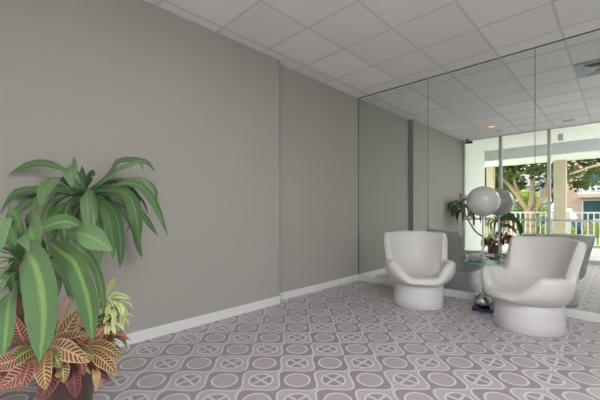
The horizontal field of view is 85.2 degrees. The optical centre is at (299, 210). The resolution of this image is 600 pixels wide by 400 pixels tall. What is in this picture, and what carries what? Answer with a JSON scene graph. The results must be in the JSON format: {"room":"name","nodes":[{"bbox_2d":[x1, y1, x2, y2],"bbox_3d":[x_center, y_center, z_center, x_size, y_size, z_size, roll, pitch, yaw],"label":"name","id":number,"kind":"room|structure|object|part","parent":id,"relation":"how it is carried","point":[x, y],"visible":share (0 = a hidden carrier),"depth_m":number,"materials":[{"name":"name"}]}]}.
{"room":"lobby","nodes":[
{"label":"lobby","id":0,"kind":"room"},
{"bbox_2d":[0,0,357,355],"bbox_3d":[-0.747,-0.365,3.746,0.335,3.010,4.740,0,0,44],"label":"wall","id":1,"kind":"structure","parent":0,"point":[97,83],"depth_m":3.11,"materials":[{"name":"paint"}]},
{"bbox_2d":[114,274,358,346],"bbox_3d":[-0.659,1.094,3.646,0.100,0.092,4.720,0,0,44],"label":"baseboard","id":2,"kind":"structure","parent":1,"relation":"attached to","point":[142,335],"depth_m":3.42,"materials":[{"name":"white paint"}]},
{"bbox_2d":[277,59,279,295],"bbox_3d":[-0.295,-0.399,4.026,0.089,2.894,0.046,0,0,44],"label":"trim","id":3,"kind":"structure","parent":1,"relation":"attached to","point":[278,61],"depth_m":3.99,"materials":[{"name":"plastic"}]},
{"bbox_2d":[0,280,599,399],"bbox_3d":[1.482,1.190,1.635,6.375,0.100,4.990,0,0,44],"label":"floor","id":4,"kind":"structure","parent":0,"point":[347,341],"depth_m":2.54,"materials":[{"name":"tile"}]},
{"bbox_2d":[0,157,167,399],"bbox_3d":[-1.280,0.362,1.926,1.401,1.556,1.192,0,0,44],"label":"potted plant","id":5,"kind":"object","parent":4,"relation":"on","point":[69,364],"visible":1,"depth_m":1.54,"materials":[{"name":"green plant"}]},
{"bbox_3d":[-1.341,0.525,1.637,0.121,0.663,0.237,0,0,10],"label":"stem","id":6,"kind":"part","parent":5,"relation":"part of","materials":[{"name":"plant"}]},
{"bbox_3d":[-1.240,0.973,1.749,0.280,0.335,0.280,0,0,44],"label":"pot","id":7,"kind":"part","parent":5,"relation":"part of","materials":[{"name":"brown ceramic"}]},
{"bbox_2d":[384,230,455,310],"bbox_3d":[1.449,0.704,4.021,0.825,0.872,0.804,0,0,8],"label":"tub chair","id":8,"kind":"object","parent":4,"relation":"on","point":[418,264],"visible":1,"depth_m":4.03,"materials":[{"name":"white plastic"}]},
{"bbox_2d":[463,186,503,312],"bbox_3d":[2.108,0.430,3.753,0.414,1.419,0.414,0,0,44],"label":"floor lamp","id":9,"kind":"object","parent":4,"relation":"on","point":[483,201],"visible":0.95,"depth_m":3.67,"materials":[{"name":"white glass"}]},
{"bbox_3d":[2.108,1.123,3.753,0.210,0.035,0.210,0,0,34],"label":"plate","id":10,"kind":"part","parent":9,"relation":"part of","materials":[{"name":"black metal"}]},
{"bbox_3d":[2.108,-0.107,3.753,0.344,0.344,0.344,0,0,44],"label":"globe","id":11,"kind":"part","parent":9,"relation":"part of","materials":[{"name":"white glass"}]},
{"bbox_2d":[463,259,503,264],"bbox_3d":[2.108,0.592,3.753,0.414,0.010,0.414,0,0,44],"label":"glass tray","id":12,"kind":"object","parent":9,"relation":"on","point":[482,261],"depth_m":3.74,"materials":[{"name":"glass"}]},
{"bbox_2d":[481,236,586,337],"bbox_3d":[2.265,0.704,3.208,0.805,0.872,0.825,0,0,-14],"label":"tub chair","id":13,"kind":"object","parent":4,"relation":"on","point":[535,285],"visible":1,"depth_m":3.10,"materials":[{"name":"white plastic"}]},
{"bbox_2d":[144,0,599,97],"bbox_3d":[1.500,-1.908,1.653,6.475,0.124,5.040,0,0,44],"label":"ceiling","id":14,"kind":"structure","parent":0,"point":[357,48],"depth_m":3.35,"materials":[{"name":"tile"}]},
{"bbox_3d":[3.182,-0.365,3.366,6.475,3.010,0.238,0,0,44],"label":"wall","id":15,"kind":"structure","parent":0,"visible":0},
{"bbox_2d":[359,79,427,279],"bbox_3d":[1.378,-0.393,4.959,1.150,2.890,0.008,0,0,44],"label":"wall mirror","id":16,"kind":"object","parent":15,"relation":"attached to","point":[393,123],"visible":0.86,"depth_m":4.97,"materials":[{"name":"clear glass"}]},
{"bbox_2d":[358,275,599,322],"bbox_3d":[3.090,1.096,3.262,5.960,0.088,0.040,0,0,44],"label":"baseboard","id":17,"kind":"structure","parent":15,"relation":"attached to","point":[575,314],"depth_m":4.17,"materials":[{"name":"white paint"}]},
{"bbox_2d":[358,28,599,273],"bbox_3d":[3.093,-0.399,3.275,5.975,2.902,0.016,0,0,44],"label":"trim","id":18,"kind":"structure","parent":15,"relation":"attached to","point":[599,28],"depth_m":4.72,"materials":[{"name":"metal"}]},
{"bbox_2d":[428,48,534,295],"bbox_3d":[2.228,-0.393,4.125,1.220,2.890,0.008,0,0,44],"label":"wall mirror","id":19,"kind":"object","parent":15,"relation":"attached to","point":[481,117],"visible":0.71,"depth_m":4.09,"materials":[{"name":"clear glass"}]},
{"bbox_2d":[535,30,599,313],"bbox_3d":[3.103,-0.393,3.266,1.221,2.890,0.008,0,0,44],"label":"wall mirror","id":20,"kind":"object","parent":15,"relation":"attached to","point":[567,72],"visible":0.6,"depth_m":3.47,"materials":[{"name":"clear glass"}]}
]}

